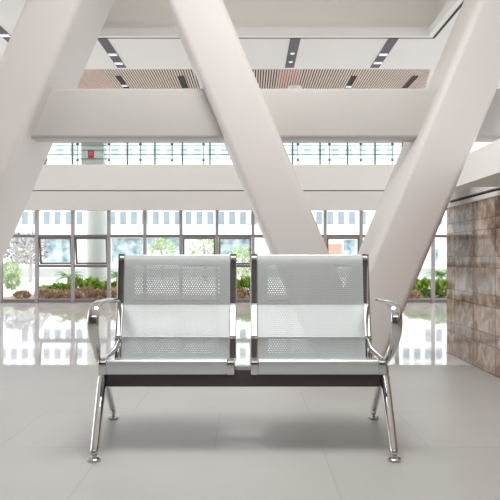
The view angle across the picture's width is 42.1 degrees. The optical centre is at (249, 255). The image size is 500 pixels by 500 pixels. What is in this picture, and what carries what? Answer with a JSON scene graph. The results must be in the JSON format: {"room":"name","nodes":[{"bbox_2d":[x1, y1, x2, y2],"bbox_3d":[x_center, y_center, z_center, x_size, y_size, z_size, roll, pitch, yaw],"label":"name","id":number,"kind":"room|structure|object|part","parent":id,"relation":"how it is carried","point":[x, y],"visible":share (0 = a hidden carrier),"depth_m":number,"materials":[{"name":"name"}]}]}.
{"room":"building lobby","nodes":[
{"label":"building lobby","id":0,"kind":"room"},
{"bbox_2d":[24,164,449,210],"bbox_3d":[0.000,-1.154,10.990,10.400,0.764,0.180,0,0,0],"label":"wall","id":1,"kind":"structure","parent":0,"point":[58,187],"depth_m":10.90,"materials":[{"name":"white paint"}]},
{"bbox_2d":[0,235,34,302],"bbox_3d":[-3.957,0.014,11.060,0.613,1.572,0.090,0,0,0],"label":"window","id":2,"kind":"structure","parent":1,"relation":"in","point":[2,300],"depth_m":11.02,"materials":[{"name":"grey metal"}]},
{"bbox_3d":[-3.931,0.209,11.060,0.560,1.050,0.008,0,0,0],"label":"pane","id":3,"kind":"part","parent":2,"relation":"part of","materials":[{"name":"clear glass"}]},
{"bbox_2d":[35,210,70,302],"bbox_3d":[-3.344,0.014,11.085,0.613,1.572,0.140,0,0,0],"label":"window","id":4,"kind":"structure","parent":1,"relation":"in","point":[38,237],"depth_m":11.03,"materials":[{"name":"grey metal"}]},
{"bbox_3d":[-3.318,-0.088,11.102,0.549,0.456,0.107,0,0,0],"label":"sash","id":5,"kind":"part","parent":4,"relation":"part of","materials":[{"name":"clear glass"}]},
{"bbox_2d":[71,143,80,163],"bbox_3d":[-2.798,-1.868,11.060,0.468,0.664,0.040,0,0,0],"label":"window","id":6,"kind":"structure","parent":1,"relation":"in","point":[72,147],"depth_m":11.04,"materials":[{"name":"grey metal"}]},
{"bbox_2d":[71,210,106,302],"bbox_3d":[-2.731,0.014,11.085,0.613,1.572,0.140,0,0,0],"label":"window","id":7,"kind":"structure","parent":1,"relation":"in","point":[74,237],"depth_m":11.03,"materials":[{"name":"grey metal"}]},
{"bbox_3d":[-2.705,-0.088,11.102,0.549,0.456,0.107,0,0,0],"label":"sash","id":8,"kind":"part","parent":7,"relation":"part of","materials":[{"name":"clear glass"}]},
{"bbox_2d":[81,143,103,163],"bbox_3d":[-2.668,-1.868,11.019,0.382,0.664,0.038,0,0,0],"label":"pier","id":9,"kind":"object","parent":1,"relation":"on","point":[98,150],"visible":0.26,"depth_m":11.00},
{"bbox_2d":[88,150,93,157],"bbox_3d":[-2.691,-1.724,10.994,0.102,0.140,0.012,0,0,0],"label":"fire sign","id":10,"kind":"object","parent":9,"relation":"attached to","point":[90,152],"visible":1,"depth_m":10.99,"materials":[{"name":"red plastic"}]},
{"bbox_2d":[107,210,142,302],"bbox_3d":[-2.119,0.014,11.060,0.613,1.572,0.090,0,0,0],"label":"window","id":11,"kind":"structure","parent":1,"relation":"in","point":[109,235],"depth_m":11.02,"materials":[{"name":"grey metal"}]},
{"bbox_2d":[127,143,153,163],"bbox_3d":[-1.862,-1.868,11.060,0.468,0.664,0.040,0,0,0],"label":"window","id":12,"kind":"structure","parent":1,"relation":"in","point":[127,143],"depth_m":11.05,"materials":[{"name":"grey metal"}]},
{"bbox_2d":[143,210,178,300],"bbox_3d":[-1.506,0.014,11.060,0.613,1.572,0.090,0,0,0],"label":"window","id":13,"kind":"structure","parent":1,"relation":"in","point":[145,235],"depth_m":11.02,"materials":[{"name":"grey metal"}]},
{"bbox_2d":[154,143,181,163],"bbox_3d":[-1.395,-1.868,11.060,0.468,0.664,0.040,0,0,0],"label":"window","id":14,"kind":"structure","parent":1,"relation":"in","point":[155,154],"depth_m":11.04,"materials":[{"name":"grey metal"}]},
{"bbox_2d":[182,143,208,163],"bbox_3d":[-0.927,-1.868,11.060,0.468,0.664,0.040,0,0,0],"label":"window","id":15,"kind":"structure","parent":1,"relation":"in","point":[182,143],"depth_m":11.05,"materials":[{"name":"grey metal"}]},
{"bbox_2d":[179,210,214,300],"bbox_3d":[-0.894,0.014,11.061,0.612,1.572,0.093,0,0,0],"label":"window","id":16,"kind":"structure","parent":1,"relation":"in","point":[181,239],"depth_m":11.03,"materials":[{"name":"grey metal"}]},
{"bbox_3d":[-0.868,-0.086,11.078,0.549,0.457,0.060,0,0,0],"label":"sash","id":17,"kind":"part","parent":16,"relation":"part of","materials":[{"name":"clear glass"}]},
{"bbox_2d":[209,143,228,163],"bbox_3d":[-0.459,-1.868,11.060,0.468,0.664,0.040,0,0,0],"label":"window","id":18,"kind":"structure","parent":1,"relation":"in","point":[210,154],"depth_m":11.04,"materials":[{"name":"grey metal"}]},
{"bbox_2d":[45,142,403,163],"bbox_3d":[-0.506,-1.754,10.968,6.407,0.437,0.040,0,0,0],"label":"glass balustrade","id":19,"kind":"object","parent":1,"relation":"on","point":[77,143],"visible":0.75,"depth_m":10.98,"materials":[{"name":"glass"},{"name":"grey steel"}]},
{"bbox_3d":[-0.506,-1.642,10.985,6.407,0.012,0.007,0,0,0],"label":"rail","id":20,"kind":"part","parent":19,"relation":"part of","materials":[{"name":"grey metal"}]},
{"bbox_3d":[-0.506,-1.872,10.985,6.407,0.012,0.007,0,0,0],"label":"rail","id":21,"kind":"part","parent":19,"relation":"part of","materials":[{"name":"grey metal"}]},
{"bbox_3d":[-0.506,-1.914,10.985,6.407,0.012,0.007,0,0,0],"label":"rail","id":22,"kind":"part","parent":19,"relation":"part of","materials":[{"name":"grey metal"}]},
{"bbox_2d":[215,210,250,301],"bbox_3d":[-0.281,0.014,11.061,0.613,1.572,0.093,0,0,0],"label":"window","id":23,"kind":"structure","parent":1,"relation":"in","point":[217,239],"depth_m":11.03,"materials":[{"name":"grey metal"}]},
{"bbox_3d":[-0.255,-0.086,11.078,0.549,0.457,0.060,0,0,0],"label":"sash","id":24,"kind":"part","parent":23,"relation":"part of","materials":[{"name":"clear glass"}]},
{"bbox_2d":[251,210,287,300],"bbox_3d":[0.331,0.014,11.060,0.612,1.572,0.090,0,0,0],"label":"window","id":25,"kind":"structure","parent":1,"relation":"in","point":[253,235],"depth_m":11.02,"materials":[{"name":"grey metal"}]},
{"bbox_2d":[292,143,318,163],"bbox_3d":[0.945,-1.868,11.060,0.468,0.664,0.040,0,0,0],"label":"window","id":26,"kind":"structure","parent":1,"relation":"in","point":[292,143],"depth_m":11.05,"materials":[{"name":"grey metal"}]},
{"bbox_2d":[319,143,346,163],"bbox_3d":[1.413,-1.868,11.060,0.468,0.664,0.040,0,0,0],"label":"window","id":27,"kind":"structure","parent":1,"relation":"in","point":[320,154],"depth_m":11.04,"materials":[{"name":"clear glass"}]},
{"bbox_2d":[323,210,359,265],"bbox_3d":[1.556,0.014,11.061,0.613,1.572,0.093,0,0,0],"label":"window","id":28,"kind":"structure","parent":1,"relation":"in","point":[325,238],"depth_m":11.03,"materials":[{"name":"grey metal"}]},
{"bbox_3d":[1.582,-0.086,11.078,0.549,0.457,0.060,0,0,0],"label":"sash","id":29,"kind":"part","parent":28,"relation":"part of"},
{"bbox_2d":[347,143,373,163],"bbox_3d":[1.881,-1.868,11.060,0.468,0.664,0.040,0,0,0],"label":"window","id":30,"kind":"structure","parent":1,"relation":"in","point":[347,143],"depth_m":11.05,"materials":[{"name":"clear glass"}]},
{"bbox_2d":[359,210,364,249],"bbox_3d":[2.169,0.014,11.060,0.612,1.572,0.090,0,0,0],"label":"window","id":31,"kind":"structure","parent":1,"relation":"in","point":[361,211],"depth_m":11.02,"materials":[{"name":"grey metal"}]},
{"bbox_2d":[374,143,398,163],"bbox_3d":[2.349,-1.868,11.060,0.468,0.664,0.040,0,0,0],"label":"window","id":32,"kind":"structure","parent":1,"relation":"in","point":[375,154],"depth_m":11.04,"materials":[{"name":"grey metal"}]},
{"bbox_2d":[408,245,431,301],"bbox_3d":[2.781,0.014,11.060,0.613,1.572,0.090,0,0,0],"label":"window","id":33,"kind":"structure","parent":1,"relation":"in","point":[409,300],"depth_m":11.02,"materials":[{"name":"grey metal"}]},
{"bbox_3d":[2.808,0.209,11.060,0.561,1.050,0.008,0,0,0],"label":"pane","id":34,"kind":"part","parent":33,"relation":"part of","materials":[{"name":"clear glass"}]},
{"bbox_2d":[431,235,446,302],"bbox_3d":[3.394,0.014,11.060,0.613,1.572,0.090,0,0,0],"label":"window","id":35,"kind":"structure","parent":1,"relation":"in","point":[434,300],"depth_m":11.02,"materials":[{"name":"grey metal"}]},
{"bbox_2d":[0,303,499,499],"bbox_3d":[0.000,0.875,3.855,10.800,0.150,14.510,0,0,0],"label":"floor","id":36,"kind":"structure","parent":0,"point":[164,443],"depth_m":3.02,"materials":[{"name":"grey tile"}]},
{"bbox_2d":[0,0,113,264],"bbox_3d":[-1.690,-1.140,4.940,2.073,3.880,0.680,0,0,0],"label":"column","id":37,"kind":"structure","parent":36,"relation":"on","point":[51,44],"depth_m":4.62,"materials":[{"name":"white paint"}]},
{"bbox_2d":[31,89,499,141],"bbox_3d":[0.000,-1.046,4.850,6.400,0.368,0.200,0,0,0],"label":"cross beam","id":38,"kind":"structure","parent":37,"relation":"attached to","point":[67,115],"depth_m":4.75,"materials":[{"name":"white paint"}]},
{"bbox_2d":[87,254,402,461],"bbox_3d":[-0.033,0.395,2.868,1.332,0.808,0.709,0,0,0],"label":"bench","id":39,"kind":"object","parent":36,"relation":"on","point":[129,368],"visible":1,"depth_m":2.99,"materials":[{"name":"silver metal"}]},
{"bbox_3d":[-0.618,0.635,2.670,0.042,0.294,0.293,0,0,-6],"label":"leg","id":40,"kind":"part","parent":39,"relation":"part of","materials":[{"name":"silver metal"}]},
{"bbox_3d":[-0.621,0.338,2.785,0.052,0.313,0.430,0,0,0],"label":"armrest","id":41,"kind":"part","parent":39,"relation":"part of","materials":[{"name":"silver metal"}]},
{"bbox_3d":[-0.653,0.635,3.001,0.034,0.293,0.424,0,0,-6],"label":"leg","id":42,"kind":"part","parent":39,"relation":"part of","materials":[{"name":"silver metal"}]},
{"bbox_3d":[-0.605,0.248,2.869,0.033,0.513,0.428,0,0,0],"label":"frame","id":43,"kind":"part","parent":39,"relation":"part of","materials":[{"name":"silver metal"}]},
{"bbox_3d":[-0.080,0.248,2.869,0.033,0.513,0.428,0,0,0],"label":"frame","id":44,"kind":"part","parent":39,"relation":"part of","materials":[{"name":"silver metal"}]},
{"bbox_3d":[0.019,0.248,2.869,0.033,0.513,0.428,0,0,0],"label":"frame","id":45,"kind":"part","parent":39,"relation":"part of","materials":[{"name":"silver metal"}]},
{"bbox_3d":[0.542,0.248,2.869,0.033,0.513,0.428,0,0,0],"label":"frame","id":46,"kind":"part","parent":39,"relation":"part of","materials":[{"name":"silver metal"}]},
{"bbox_3d":[0.593,0.635,3.001,0.034,0.293,0.423,0,0,5],"label":"leg","id":47,"kind":"part","parent":39,"relation":"part of","materials":[{"name":"silver metal"}]},
{"bbox_3d":[0.580,0.338,2.785,0.052,0.313,0.430,0,0,0],"label":"armrest","id":48,"kind":"part","parent":39,"relation":"part of","materials":[{"name":"silver metal"}]},
{"bbox_3d":[0.567,0.635,2.670,0.042,0.294,0.293,0,0,4],"label":"leg","id":49,"kind":"part","parent":39,"relation":"part of","materials":[{"name":"silver metal"}]},
{"bbox_2d":[164,0,347,352],"bbox_3d":[-0.104,-1.140,4.960,2.035,3.880,0.680,0,0,0],"label":"column","id":50,"kind":"structure","parent":36,"relation":"on","point":[209,38],"depth_m":4.62,"materials":[{"name":"white paint"}]},
{"bbox_2d":[333,0,499,359],"bbox_3d":[1.353,-0.695,4.940,1.661,2.990,0.680,0,0,0],"label":"column","id":51,"kind":"structure","parent":36,"relation":"on","point":[421,185],"depth_m":4.60,"materials":[{"name":"white paint"}]},
{"bbox_2d":[0,0,499,88],"bbox_3d":[0.000,-2.450,4.030,10.400,0.500,14.460,0,0,0],"label":"ceiling","id":52,"kind":"structure","parent":0,"point":[134,53],"depth_m":7.03,"materials":[{"name":"white paint"}]},
{"bbox_2d":[0,26,10,41],"bbox_3d":[-2.437,-2.200,6.375,0.105,0.024,0.750,0,0,0],"label":"recessed light","id":53,"kind":"object","parent":52,"relation":"in","point":[4,34],"visible":0.64,"depth_m":6.43,"materials":[{"name":"grey metal"}]},
{"bbox_2d":[97,39,125,67],"bbox_3d":[-1.495,-2.200,7.080,0.105,0.024,1.012,0,0,0],"label":"recessed light","id":54,"kind":"object","parent":52,"relation":"in","point":[105,43],"visible":0.92,"depth_m":7.03,"materials":[{"name":"grey metal"}]},
{"bbox_2d":[76,69,429,88],"bbox_3d":[-1.142,-2.206,8.330,6.916,0.012,1.340,0,0,0],"label":"trim","id":55,"kind":"structure","parent":52,"relation":"attached to","point":[421,81],"depth_m":8.06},
{"bbox_2d":[115,75,128,87],"bbox_3d":[-1.613,-2.200,8.228,0.075,0.024,0.568,0,0,0],"label":"light","id":56,"kind":"object","parent":55,"relation":"attached to","point":[120,79],"visible":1,"depth_m":8.18,"materials":[{"name":"white"}]},
{"bbox_2d":[178,75,187,87],"bbox_3d":[-0.842,-2.204,8.228,0.075,0.016,0.568,0,0,0],"label":"light","id":57,"kind":"object","parent":55,"relation":"attached to","point":[181,78],"visible":1,"depth_m":8.18,"materials":[{"name":"grey metal"}]},
{"bbox_2d":[288,85,301,88],"bbox_3d":[0.582,-2.169,8.437,0.176,0.062,0.176,0,0,0],"label":"dome light","id":58,"kind":"object","parent":55,"relation":"attached to","point":[290,86],"visible":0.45,"depth_m":8.36,"materials":[{"name":"white paint"}]},
{"bbox_2d":[345,75,356,87],"bbox_3d":[1.275,-2.200,8.228,0.075,0.024,0.568,0,0,0],"label":"light","id":59,"kind":"object","parent":55,"relation":"attached to","point":[350,82],"visible":1,"depth_m":8.18,"materials":[{"name":"white"}]},
{"bbox_2d":[402,75,417,87],"bbox_3d":[2.024,-2.204,8.228,0.075,0.016,0.568,0,0,0],"label":"light","id":60,"kind":"object","parent":55,"relation":"attached to","point":[412,79],"visible":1,"depth_m":8.18,"materials":[{"name":"grey metal"}]},
{"bbox_2d":[104,0,449,24],"bbox_3d":[-0.003,-2.730,2.945,4.175,0.900,7.490,0,0,0],"label":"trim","id":61,"kind":"structure","parent":52,"relation":"attached to","point":[122,12],"depth_m":6.61,"materials":[{"name":"beige paint"}]},
{"bbox_2d":[98,0,463,38],"bbox_3d":[-0.003,-2.238,2.945,3.675,0.084,7.190,0,0,0],"label":"trim","id":62,"kind":"structure","parent":52,"relation":"attached to","point":[452,5],"depth_m":6.49,"materials":[{"name":"white paint"}]},
{"bbox_2d":[285,39,299,67],"bbox_3d":[0.459,-2.199,7.080,0.105,0.026,1.012,0,0,0],"label":"recessed light","id":63,"kind":"object","parent":52,"relation":"in","point":[294,43],"visible":1,"depth_m":7.02,"materials":[{"name":"grey metal"}]},
{"bbox_2d":[370,39,397,67],"bbox_3d":[1.452,-2.200,7.080,0.105,0.024,1.012,0,0,0],"label":"recessed light","id":64,"kind":"object","parent":52,"relation":"in","point":[389,44],"visible":1,"depth_m":7.04,"materials":[{"name":"grey metal"}]},
{"bbox_2d":[447,196,499,377],"bbox_3d":[1.730,0.203,1.695,0.200,1.195,7.390,0,0,0],"label":"wall","id":65,"kind":"structure","parent":0,"point":[473,228],"depth_m":4.70,"materials":[{"name":"brown stone"}]},
{"bbox_2d":[447,190,499,207],"bbox_3d":[1.724,-0.411,1.695,0.212,0.033,7.390,0,0,0],"label":"trim","id":66,"kind":"structure","parent":65,"relation":"on","point":[495,193],"depth_m":4.66,"materials":[{"name":"paint"}]},
{"bbox_2d":[450,188,499,202],"bbox_3d":[1.745,-0.439,1.695,0.170,0.022,7.390,0,0,0],"label":"trim","id":67,"kind":"structure","parent":65,"relation":"attached to","point":[499,188],"depth_m":4.77,"materials":[{"name":"black metal"}]},
{"bbox_2d":[450,139,499,201],"bbox_3d":[1.585,-0.540,1.695,0.490,0.180,7.390,0,0,0],"label":"beam","id":68,"kind":"structure","parent":65,"relation":"attached to","point":[480,173],"depth_m":3.88,"materials":[{"name":"paint"}]},
{"label":"outside","id":69,"kind":"structure","parent":0,"visible":0},
{"bbox_2d":[3,277,446,296],"bbox_3d":[0.000,0.906,10.000,60.000,0.188,60.000,0,0,0],"label":"ground","id":70,"kind":"structure","parent":69,"point":[25,284],"depth_m":18.52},
{"bbox_2d":[3,272,20,289],"bbox_3d":[-5.679,0.588,15.496,0.472,0.448,0.454,0,0,0],"label":"bush","id":71,"kind":"object","parent":70,"relation":"on","point":[15,277],"visible":0.99,"depth_m":15.44,"materials":[{"name":"green plant"}]},
{"bbox_2d":[3,260,22,284],"bbox_3d":[-6.260,0.455,17.010,0.606,0.715,0.580,0,0,0],"label":"bush","id":72,"kind":"object","parent":70,"relation":"on","point":[12,264],"visible":0.67,"depth_m":16.92,"materials":[{"name":"green plant"}]},
{"bbox_2d":[4,231,32,273],"bbox_3d":[-7.518,0.000,20.991,1.199,1.629,1.229,0,0,0],"label":"tree","id":73,"kind":"object","parent":70,"relation":"on","point":[17,233],"visible":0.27,"depth_m":20.92,"materials":[{"name":"grey plant"}]},
{"bbox_2d":[10,231,49,281],"bbox_3d":[-6.788,0.011,20.007,1.244,1.607,1.213,0,0,0],"label":"tree","id":74,"kind":"object","parent":70,"relation":"on","point":[16,240],"visible":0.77,"depth_m":19.95,"materials":[{"name":"grey plant"}]},
{"bbox_3d":[-6.788,-0.232,20.007,1.244,1.120,1.213,0,0,0],"label":"crown","id":75,"kind":"part","parent":74,"relation":"part of","materials":[{"name":"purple plant"}]},
{"bbox_2d":[87,143,106,281],"bbox_3d":[-3.154,-2.194,13.400,0.410,6.012,0.410,0,0,0],"label":"pillar","id":76,"kind":"structure","parent":70,"relation":"on","point":[96,220],"depth_m":13.23,"materials":[{"name":"white paint"}]},
{"bbox_2d":[147,237,175,254],"bbox_3d":[-2.963,0.072,21.991,0.977,1.485,1.008,0,0,0],"label":"tree","id":77,"kind":"object","parent":70,"relation":"on","point":[158,240],"visible":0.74,"depth_m":21.89,"materials":[{"name":"green plant"}]},
{"bbox_2d":[188,237,213,280],"bbox_3d":[-1.447,0.086,21.024,1.082,1.458,1.090,0,0,-23],"label":"tree","id":78,"kind":"object","parent":70,"relation":"on","point":[203,250],"visible":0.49,"depth_m":20.88,"materials":[{"name":"green plant"}]},
{"bbox_3d":[-1.447,-0.143,21.024,1.082,1.000,1.090,0,0,-23],"label":"crown","id":79,"kind":"part","parent":78,"relation":"part of","materials":[{"name":"green plant"}]},
{"bbox_2d":[3,302,446,302],"bbox_3d":[0.000,0.783,11.350,9.200,0.057,0.100,0,0,0],"label":"kerb","id":80,"kind":"object","parent":70,"relation":"on","point":[3,302],"visible":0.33,"depth_m":11.30,"materials":[{"name":"grey stone"}]},
{"bbox_2d":[3,295,446,298],"bbox_3d":[0.000,0.791,12.203,9.200,0.039,1.595,0,0,0],"label":"planting bed","id":81,"kind":"object","parent":70,"relation":"on","point":[32,296],"visible":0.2,"depth_m":12.09,"materials":[{"name":"brown soil"}]},
{"bbox_2d":[11,289,31,298],"bbox_3d":[-4.104,0.680,11.689,0.340,0.175,0.356,0,0,0],"label":"shrub","id":82,"kind":"object","parent":81,"relation":"on","point":[25,294],"visible":1,"depth_m":11.63,"materials":[{"name":"brown plant"}]},
{"bbox_2d":[33,288,50,298],"bbox_3d":[-3.721,0.654,11.604,0.308,0.225,0.357,0,0,0],"label":"shrub","id":83,"kind":"object","parent":81,"relation":"on","point":[45,291],"visible":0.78,"depth_m":11.54,"materials":[{"name":"brown plant"}]},
{"bbox_2d":[39,284,50,296],"bbox_3d":[-3.856,0.637,12.159,0.346,0.258,0.402,0,0,0],"label":"shrub","id":84,"kind":"object","parent":81,"relation":"on","point":[43,286],"visible":0.2,"depth_m":12.09,"materials":[{"name":"green plant"}]},
{"bbox_2d":[48,288,64,298],"bbox_3d":[-3.435,0.665,11.605,0.248,0.205,0.393,0,0,0],"label":"shrub","id":85,"kind":"object","parent":81,"relation":"on","point":[56,291],"visible":0.98,"depth_m":11.54,"materials":[{"name":"brown plant"}]},
{"bbox_2d":[51,281,67,296],"bbox_3d":[-3.528,0.614,12.095,0.277,0.304,0.454,0,0,0],"label":"shrub","id":86,"kind":"object","parent":81,"relation":"on","point":[59,285],"visible":0.48,"depth_m":12.01,"materials":[{"name":"green plant"}]},
{"bbox_2d":[52,271,84,281],"bbox_3d":[-3.516,0.528,12.630,0.685,0.472,0.728,0,0,0],"label":"palm","id":87,"kind":"object","parent":81,"relation":"on","point":[64,275],"visible":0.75,"depth_m":12.55,"materials":[{"name":"green plant"}]},
{"bbox_2d":[63,289,79,298],"bbox_3d":[-3.177,0.656,11.606,0.266,0.222,0.363,0,0,0],"label":"shrub","id":88,"kind":"object","parent":81,"relation":"on","point":[67,294],"visible":0.68,"depth_m":11.53,"materials":[{"name":"brown plant"}]},
{"bbox_2d":[67,275,82,294],"bbox_3d":[-3.239,0.559,12.093,0.296,0.413,0.446,0,0,0],"label":"shrub","id":89,"kind":"object","parent":81,"relation":"on","point":[78,280],"visible":0.41,"depth_m":12.01,"materials":[{"name":"green plant"}]},
{"bbox_2d":[78,285,94,298],"bbox_3d":[-2.913,0.640,11.604,0.257,0.252,0.364,0,0,0],"label":"shrub","id":90,"kind":"object","parent":81,"relation":"on","point":[83,290],"visible":0.94,"depth_m":11.52,"materials":[{"name":"brown plant"}]},
{"bbox_2d":[83,276,99,296],"bbox_3d":[-2.950,0.559,12.100,0.277,0.413,0.416,0,0,0],"label":"shrub","id":91,"kind":"object","parent":81,"relation":"on","point":[93,282],"visible":0.48,"depth_m":12.00,"materials":[{"name":"green plant"}]},
{"bbox_2d":[92,288,106,298],"bbox_3d":[-2.655,0.665,11.591,0.257,0.204,0.364,0,0,0],"label":"shrub","id":92,"kind":"object","parent":81,"relation":"on","point":[98,292],"visible":0.91,"depth_m":11.53,"materials":[{"name":"brown plant"}]},
{"bbox_2d":[97,281,113,295],"bbox_3d":[-2.681,0.606,12.088,0.259,0.320,0.426,0,0,0],"label":"shrub","id":93,"kind":"object","parent":81,"relation":"on","point":[101,285],"visible":0.24,"depth_m":12.00,"materials":[{"name":"green plant"}]},
{"bbox_2d":[102,271,117,281],"bbox_3d":[-2.547,0.524,12.619,0.670,0.479,0.683,0,0,0],"label":"palm","id":94,"kind":"object","parent":81,"relation":"on","point":[114,275],"visible":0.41,"depth_m":12.52,"materials":[{"name":"green plant"}]},
{"bbox_2d":[111,286,116,298],"bbox_3d":[-2.366,0.648,11.616,0.317,0.238,0.372,0,0,0],"label":"shrub","id":95,"kind":"object","parent":81,"relation":"on","point":[113,290],"visible":0.4,"depth_m":11.53,"materials":[{"name":"brown plant"}]},
{"bbox_2d":[112,280,116,296],"bbox_3d":[-2.383,0.585,12.097,0.332,0.360,0.444,0,0,0],"label":"shrub","id":96,"kind":"object","parent":81,"relation":"on","point":[114,284],"visible":0.15,"depth_m":11.99,"materials":[{"name":"green plant"}]},
{"bbox_2d":[237,279,239,297],"bbox_3d":[-0.360,0.554,12.004,0.349,0.422,0.432,0,0,0],"label":"shrub","id":97,"kind":"object","parent":81,"relation":"on","point":[238,281],"visible":0.18,"depth_m":11.91,"materials":[{"name":"green plant"}]},
{"bbox_2d":[237,288,247,298],"bbox_3d":[-0.205,0.659,11.606,0.338,0.217,0.371,0,0,-25],"label":"shrub","id":98,"kind":"object","parent":81,"relation":"on","point":[242,291],"visible":0.73,"depth_m":11.54,"materials":[{"name":"brown plant"}]},
{"bbox_2d":[240,275,250,296],"bbox_3d":[-0.012,0.553,12.093,0.345,0.424,0.438,0,0,0],"label":"shrub","id":99,"kind":"object","parent":81,"relation":"on","point":[245,282],"visible":0.64,"depth_m":12.00,"materials":[{"name":"green plant"}]},
{"bbox_2d":[409,289,421,298],"bbox_3d":[2.888,0.674,11.603,0.363,0.186,0.376,0,0,0],"label":"shrub","id":100,"kind":"object","parent":81,"relation":"on","point":[416,294],"visible":0.61,"depth_m":11.53,"materials":[{"name":"brown plant"}]},
{"bbox_2d":[412,279,422,296],"bbox_3d":[3.006,0.580,12.103,0.352,0.370,0.442,0,0,0],"label":"shrub","id":101,"kind":"object","parent":81,"relation":"on","point":[418,285],"visible":0.32,"depth_m":11.98,"materials":[{"name":"green plant"}]},
{"bbox_2d":[421,276,437,296],"bbox_3d":[3.318,0.567,12.101,0.268,0.397,0.456,0,0,0],"label":"shrub","id":102,"kind":"object","parent":81,"relation":"on","point":[426,283],"visible":0.66,"depth_m":12.01,"materials":[{"name":"green plant"}]},
{"bbox_2d":[421,270,446,279],"bbox_3d":[3.693,0.513,12.615,0.748,0.502,0.775,0,0,0],"label":"palm","id":103,"kind":"object","parent":81,"relation":"on","point":[441,274],"visible":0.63,"depth_m":12.58,"materials":[{"name":"green plant"}]},
{"bbox_2d":[435,277,446,296],"bbox_3d":[3.635,0.575,12.088,0.361,0.380,0.450,0,0,0],"label":"shrub","id":104,"kind":"object","parent":81,"relation":"on","point":[441,283],"visible":0.62,"depth_m":12.01,"materials":[{"name":"green plant"}]},
{"bbox_2d":[229,246,258,276],"bbox_3d":[-0.210,0.243,19.997,1.055,1.148,1.086,0,0,0],"label":"tree","id":105,"kind":"object","parent":70,"relation":"on","point":[242,270],"visible":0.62,"depth_m":19.91,"materials":[{"name":"green plant"}]},
{"bbox_2d":[3,142,490,276],"bbox_3d":[-0.385,-2.494,26.375,23.077,6.612,3.250,0,0,0],"label":"office building","id":106,"kind":"structure","parent":70,"relation":"on","point":[50,222],"depth_m":25.00,"materials":[{"name":"white concrete"}]},
{"bbox_3d":[3.192,-0.231,25.350,0.769,0.462,0.040,0,0,0],"label":"brick panel","id":107,"kind":"part","parent":106,"relation":"part of","materials":[{"name":"orange brick"}]}
]}

